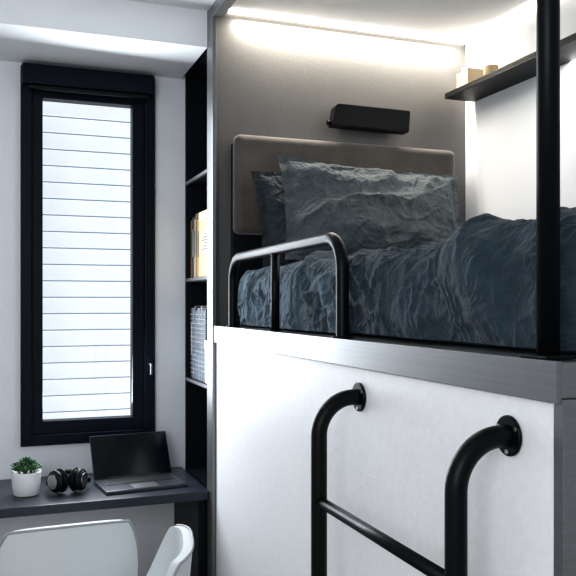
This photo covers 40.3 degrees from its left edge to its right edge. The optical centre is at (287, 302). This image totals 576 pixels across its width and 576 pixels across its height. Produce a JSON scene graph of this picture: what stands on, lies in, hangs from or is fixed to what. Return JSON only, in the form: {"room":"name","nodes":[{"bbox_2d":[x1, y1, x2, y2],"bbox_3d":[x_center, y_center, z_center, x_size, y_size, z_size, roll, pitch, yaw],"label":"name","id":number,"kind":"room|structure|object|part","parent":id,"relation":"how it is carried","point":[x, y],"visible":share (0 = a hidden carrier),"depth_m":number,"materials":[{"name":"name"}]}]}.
{"room":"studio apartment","nodes":[
{"label":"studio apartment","id":0,"kind":"room"},
{"bbox_2d":[0,0,206,78],"bbox_3d":[-1.473,-1.087,2.936,2.285,0.145,0.470,0,0,-20],"label":"ceiling","id":1,"kind":"structure","parent":0,"point":[125,36],"depth_m":3.06,"materials":[{"name":"paint"}]},
{"bbox_2d":[0,61,184,575],"bbox_3d":[-1.018,0.165,3.396,3.460,2.650,0.125,0,0,-20],"label":"wall","id":2,"kind":"structure","parent":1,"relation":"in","point":[151,523],"depth_m":3.46,"materials":[{"name":"paint"}]},
{"bbox_3d":[-1.119,-0.198,3.347,0.045,1.605,0.105,0,0,-20],"label":"frame","id":3,"kind":"part","parent":2,"relation":"part of","materials":[{"name":"black metal"}]},
{"bbox_3d":[-1.077,-0.195,3.363,0.045,1.510,0.065,0,0,-20],"label":"sash","id":4,"kind":"part","parent":2,"relation":"part of","materials":[{"name":"black metal"}]},
{"bbox_3d":[-0.878,0.532,3.437,0.380,0.055,0.065,0,0,-20],"label":"sash bottom","id":5,"kind":"part","parent":2,"relation":"part of","materials":[{"name":"black metal"}]},
{"bbox_3d":[-0.875,0.583,3.438,0.477,0.045,0.105,0,0,-20],"label":"outer bottom of the frame","id":6,"kind":"part","parent":2,"relation":"part of","materials":[{"name":"black metal"}]},
{"bbox_2d":[22,63,154,95],"bbox_3d":[-0.852,-0.958,3.367,0.553,0.085,0.045,0,0,-20],"label":"blind cassette","id":7,"kind":"object","parent":2,"relation":"attached to","point":[34,74],"visible":1,"depth_m":3.34,"materials":[{"name":"black metal"}]},
{"bbox_2d":[28,84,149,99],"bbox_3d":[-0.849,-0.905,3.368,0.507,0.016,0.025,0,0,-20],"label":"bar","id":8,"kind":"object","parent":7,"relation":"attached to","point":[35,87],"depth_m":3.36,"materials":[{"name":"black metal"}]},
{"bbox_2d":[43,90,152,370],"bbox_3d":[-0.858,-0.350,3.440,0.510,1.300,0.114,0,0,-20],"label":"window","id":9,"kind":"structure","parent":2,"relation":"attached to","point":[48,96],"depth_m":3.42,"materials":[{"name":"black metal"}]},
{"bbox_3d":[-0.878,-0.912,3.437,0.380,0.075,0.065,0,0,-20],"label":"sash","id":10,"kind":"part","parent":9,"relation":"part of","materials":[{"name":"black metal"}]},
{"bbox_3d":[-0.611,0.270,3.476,0.023,0.060,0.010,0,0,-20],"label":"handle","id":11,"kind":"part","parent":9,"relation":"part of","materials":[{"name":"silver metal"}]},
{"bbox_3d":[-0.676,-0.195,3.512,0.052,1.510,0.065,0,0,-20],"label":"sash","id":12,"kind":"part","parent":2,"relation":"part of","materials":[{"name":"black metal"}]},
{"bbox_3d":[-0.630,-0.198,3.529,0.045,1.605,0.105,0,0,-20],"label":"frame","id":13,"kind":"part","parent":2,"relation":"part of","materials":[{"name":"black metal"}]},
{"bbox_2d":[129,0,535,42],"bbox_3d":[-0.179,-1.210,1.214,3.610,0.100,4.800,0,0,-20],"label":"ceiling","id":14,"kind":"structure","parent":0,"point":[460,20],"depth_m":3.13,"materials":[{"name":"paint"}]},
{"bbox_2d":[228,2,535,44],"bbox_3d":[0.624,-1.151,2.361,1.095,0.011,1.990,0,0,-20],"label":"recessed light","id":15,"kind":"object","parent":14,"relation":"in","point":[532,5],"visible":1,"depth_m":3.25,"materials":[{"name":"white plastic"}]},
{"bbox_2d":[216,11,465,325],"bbox_3d":[0.242,-0.485,3.312,1.157,1.350,0.040,0,0,-20],"label":"wall","id":16,"kind":"structure","parent":0,"point":[275,78],"depth_m":3.25,"materials":[{"name":"grey paint"}]},
{"bbox_2d":[207,4,215,575],"bbox_3d":[-0.301,0.165,3.086,0.016,2.650,0.085,0,0,-20],"label":"trim","id":17,"kind":"structure","parent":16,"relation":"attached to","point":[211,21],"depth_m":3.06,"materials":[{"name":"grey metal"}]},
{"bbox_2d":[213,0,235,17],"bbox_3d":[0.189,-1.135,1.804,0.039,0.050,2.650,0,0,-20],"label":"trim","id":18,"kind":"structure","parent":16,"relation":"attached to","point":[220,7],"depth_m":2.96,"materials":[{"name":"white paint"}]},
{"bbox_2d":[326,104,409,134],"bbox_3d":[0.329,-0.764,3.275,0.373,0.092,0.089,0,0,-20],"label":"reading lamp","id":19,"kind":"object","parent":16,"relation":"attached to","point":[342,116],"depth_m":3.24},
{"bbox_2d":[466,0,575,220],"bbox_3d":[1.466,0.115,1.825,0.100,2.750,4.800,0,0,-20],"label":"wall","id":20,"kind":"structure","parent":0,"point":[501,125],"depth_m":3.18,"materials":[{"name":"paint"}]},
{"bbox_2d":[445,33,575,101],"bbox_3d":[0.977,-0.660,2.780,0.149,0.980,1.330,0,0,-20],"label":"wall shelf","id":21,"kind":"object","parent":20,"relation":"attached to","point":[522,69],"visible":0.86,"depth_m":3.05,"materials":[{"name":"grey wood"}]},
{"bbox_2d":[457,67,482,87],"bbox_3d":[0.782,-0.941,3.323,0.103,0.102,0.083,0,0,-20],"label":"books","id":22,"kind":"object","parent":21,"relation":"on","point":[467,74],"visible":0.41,"depth_m":3.28,"materials":[{"name":"paper"}]},
{"bbox_2d":[483,64,498,75],"bbox_3d":[0.826,-0.926,3.188,0.060,0.072,0.060,0,0,-20],"label":"jar candle","id":23,"kind":"object","parent":21,"relation":"on","point":[489,68],"visible":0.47,"depth_m":3.16,"materials":[{"name":"wax"}]},
{"bbox_3d":[-0.179,1.540,1.214,3.610,0.100,4.800,0,0,-20],"label":"floor","id":24,"kind":"structure","parent":0,"visible":0},
{"bbox_2d":[0,520,138,575],"bbox_3d":[-0.731,1.080,2.552,0.473,0.824,0.427,0,0,-22],"label":"desk chair","id":25,"kind":"object","parent":24,"relation":"on","point":[105,547],"visible":1,"depth_m":2.37,"materials":[{"name":"white plastic"}]},
{"bbox_2d":[0,466,208,575],"bbox_3d":[-0.976,1.115,3.103,1.234,0.750,0.498,0,0,-20],"label":"desk","id":26,"kind":"object","parent":24,"relation":"on","point":[189,502],"visible":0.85,"depth_m":3.04,"materials":[{"name":"laminate"}]},
{"bbox_2d":[10,456,42,496],"bbox_3d":[-1.009,0.666,3.028,0.121,0.147,0.121,0,0,-20],"label":"potted succulent","id":27,"kind":"object","parent":26,"relation":"on","point":[26,473],"visible":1,"depth_m":2.99,"materials":[{"name":"white ceramic"}]},
{"bbox_2d":[11,469,40,496],"bbox_3d":[-1.011,0.695,3.028,0.112,0.090,0.112,0,0,-20],"label":"pot","id":28,"kind":"object","parent":27,"relation":"attached to","point":[25,482],"depth_m":2.98,"materials":[{"name":"ceramic"}]},
{"bbox_2d":[46,467,90,492],"bbox_3d":[-0.871,0.692,3.107,0.172,0.092,0.191,0,0,-20],"label":"headphones","id":29,"kind":"object","parent":26,"relation":"on","point":[57,480],"visible":1,"depth_m":3.04,"materials":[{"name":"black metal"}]},
{"bbox_2d":[47,470,63,492],"bbox_3d":[-0.900,0.692,3.035,0.084,0.084,0.028,38,22,31],"label":"cup","id":30,"kind":"object","parent":29,"relation":"on","point":[55,480],"depth_m":3.02,"materials":[{"name":"black plastic"}]},
{"bbox_2d":[74,469,87,490],"bbox_3d":[-0.811,0.692,3.069,0.028,0.084,0.084,0,30,10],"label":"ear cup","id":31,"kind":"object","parent":29,"relation":"on","point":[80,475],"depth_m":3.05,"materials":[{"name":"black plastic"}]},
{"bbox_2d":[89,431,187,494],"bbox_3d":[-0.618,0.649,3.220,0.330,0.181,0.303,0,0,-26],"label":"laptop","id":32,"kind":"object","parent":26,"relation":"on","point":[132,462],"visible":1,"depth_m":3.28,"materials":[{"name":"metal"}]},
{"bbox_2d":[146,524,193,575],"bbox_3d":[-0.481,1.080,2.207,0.427,0.824,0.473,0,0,-9],"label":"desk chair","id":33,"kind":"object","parent":24,"relation":"on","point":[173,557],"visible":1,"depth_m":2.35,"materials":[{"name":"white plastic"}]},
{"bbox_2d":[185,48,206,575],"bbox_3d":[-0.249,0.168,3.398,0.299,2.645,0.453,0,0,-20],"label":"bookshelf","id":34,"kind":"object","parent":24,"relation":"on","point":[196,76],"visible":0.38,"depth_m":3.55,"materials":[{"name":"laminate"}]},
{"bbox_2d":[191,213,199,277],"bbox_3d":[-0.330,-0.251,3.472,0.163,0.281,0.189,0,0,-20],"label":"books","id":35,"kind":"object","parent":34,"relation":"on","point":[195,222],"visible":0.27,"depth_m":3.45,"materials":[{"name":"paper"}]},
{"bbox_3d":[-0.248,-1.083,3.397,0.297,0.145,0.422,0,0,-20],"label":"panel","id":36,"kind":"part","parent":34,"relation":"part of","materials":[{"name":"laminate"}]},
{"bbox_3d":[-0.254,-0.536,3.395,0.279,0.018,0.422,0,0,-20],"label":"shelf","id":37,"kind":"part","parent":34,"relation":"part of","materials":[{"name":"laminate"}]},
{"bbox_3d":[-0.254,-0.101,3.395,0.279,0.018,0.422,0,0,-20],"label":"shelf","id":38,"kind":"part","parent":34,"relation":"part of","materials":[{"name":"laminate"}]},
{"bbox_3d":[-0.254,0.754,3.395,0.279,0.018,0.422,0,0,-20],"label":"shelf","id":39,"kind":"part","parent":34,"relation":"part of","materials":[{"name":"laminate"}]},
{"bbox_3d":[-0.254,0.344,3.395,0.279,0.018,0.422,0,0,-20],"label":"shelf","id":40,"kind":"part","parent":34,"relation":"part of","materials":[{"name":"laminate"}]},
{"bbox_2d":[190,306,206,381],"bbox_3d":[-0.298,0.174,3.436,0.207,0.321,0.268,0,0,-20],"label":"notebooks","id":41,"kind":"object","parent":34,"relation":"on","point":[198,314],"visible":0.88,"depth_m":3.39,"materials":[{"name":"paper"}]},
{"bbox_3d":[-0.380,1.125,3.349,0.017,0.730,0.422,0,0,-20],"label":"panel","id":42,"kind":"part","parent":34,"relation":"part of","materials":[{"name":"laminate"}]},
{"bbox_2d":[199,210,206,276],"bbox_3d":[-0.274,-0.248,3.279,0.154,0.274,0.208,0,0,-20],"label":"book","id":43,"kind":"object","parent":34,"relation":"on","point":[202,215],"visible":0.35,"depth_m":3.28,"materials":[{"name":"white paper"}]},
{"bbox_2d":[204,340,206,383],"bbox_3d":[-0.264,0.245,3.239,0.142,0.180,0.121,0,0,-20],"label":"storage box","id":44,"kind":"object","parent":34,"relation":"on","point":[205,341],"visible":0.19,"depth_m":3.25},
{"bbox_2d":[214,326,575,575],"bbox_3d":[0.597,0.789,2.333,1.165,1.402,2.033,0,0,-20],"label":"bed base","id":45,"kind":"object","parent":24,"relation":"on","point":[389,460],"visible":0.78,"depth_m":1.70,"materials":[{"name":"white wood"}]},
{"bbox_2d":[226,232,353,338],"bbox_3d":[-0.033,-0.049,2.441,0.056,0.275,1.034,0,0,-20],"label":"guard rail","id":46,"kind":"object","parent":45,"relation":"on","point":[337,244],"visible":0.94,"depth_m":2.30,"materials":[{"name":"black metal"}]},
{"bbox_3d":[-0.040,-0.038,2.460,0.028,0.254,0.028,0,0,-20],"label":"post","id":47,"kind":"part","parent":46,"relation":"part of","materials":[{"name":"black metal"}]},
{"bbox_2d":[231,135,453,324],"bbox_3d":[0.250,-0.286,3.249,0.990,0.748,0.080,0,0,-20],"label":"headboard","id":48,"kind":"object","parent":45,"relation":"attached to","point":[249,153],"visible":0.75,"depth_m":3.11,"materials":[{"name":"fabric"}]},
{"bbox_3d":[0.241,-0.271,3.274,0.990,0.718,0.026,0,0,-20],"label":"board","id":49,"kind":"part","parent":48,"relation":"part of","materials":[{"name":"fabric"}]},
{"bbox_2d":[237,256,575,352],"bbox_3d":[0.610,-0.028,2.345,1.081,0.231,1.850,0,0,-20],"label":"mattress","id":50,"kind":"object","parent":45,"relation":"on","point":[254,290],"visible":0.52,"depth_m":2.47,"materials":[{"name":"fabric"}]},
{"bbox_2d":[251,171,413,267],"bbox_3d":[0.211,-0.325,3.076,0.721,0.431,0.188,0,0,-19],"label":"pillow","id":51,"kind":"object","parent":50,"relation":"on","point":[269,188],"visible":0.15,"depth_m":2.96,"materials":[{"name":"fabric"}]},
{"bbox_2d":[278,155,460,260],"bbox_3d":[0.336,-0.332,2.953,0.766,0.440,0.289,0,0,-16],"label":"pillow","id":52,"kind":"object","parent":50,"relation":"on","point":[372,208],"visible":0.7,"depth_m":2.86,"materials":[{"name":"fabric"}]},
{"bbox_2d":[297,207,575,350],"bbox_3d":[0.711,-0.053,2.065,1.089,0.263,1.315,0,0,-20],"label":"duvet","id":53,"kind":"object","parent":50,"relation":"on","point":[478,284],"visible":0.77,"depth_m":1.56,"materials":[{"name":"fabric"}]},
{"bbox_2d":[311,382,521,575],"bbox_3d":[0.209,0.838,1.547,0.128,1.304,0.641,0,0,-20],"label":"ladder","id":54,"kind":"object","parent":45,"relation":"attached to","point":[506,436],"visible":1,"depth_m":1.35,"materials":[{"name":"black metal"}]},
{"bbox_3d":[0.112,0.846,1.817,0.122,1.288,0.037,0,0,-20],"label":"rail","id":55,"kind":"part","parent":54,"relation":"part of","materials":[{"name":"black metal"}]},
{"bbox_3d":[0.311,0.846,1.280,0.122,1.288,0.037,0,0,-20],"label":"rail","id":56,"kind":"part","parent":54,"relation":"part of","materials":[{"name":"black metal"}]},
{"bbox_2d":[519,0,575,359],"bbox_3d":[0.414,-0.511,1.247,0.061,1.198,0.070,0,0,-20],"label":"support post","id":57,"kind":"object","parent":45,"relation":"on","point":[547,11],"visible":1,"depth_m":1.23,"materials":[{"name":"black metal"}]},
{"bbox_3d":[0.414,0.085,1.247,0.061,0.005,0.070,0,0,-20],"label":"plate","id":58,"kind":"part","parent":57,"relation":"part of","materials":[{"name":"black metal"}]},
{"bbox_3d":[0.952,0.818,1.392,1.155,1.344,0.022,0,0,-20],"label":"panel","id":59,"kind":"part","parent":45,"relation":"part of","materials":[{"name":"grey metal"}]},
{"label":"outside","id":60,"kind":"structure","parent":0,"visible":0},
{"bbox_2d":[43,101,129,418],"bbox_3d":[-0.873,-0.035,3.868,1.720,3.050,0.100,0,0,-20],"label":"window blind","id":61,"kind":"object","parent":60,"point":[86,148],"visible":0.14,"depth_m":3.79,"materials":[{"name":"white plastic"}]}
]}

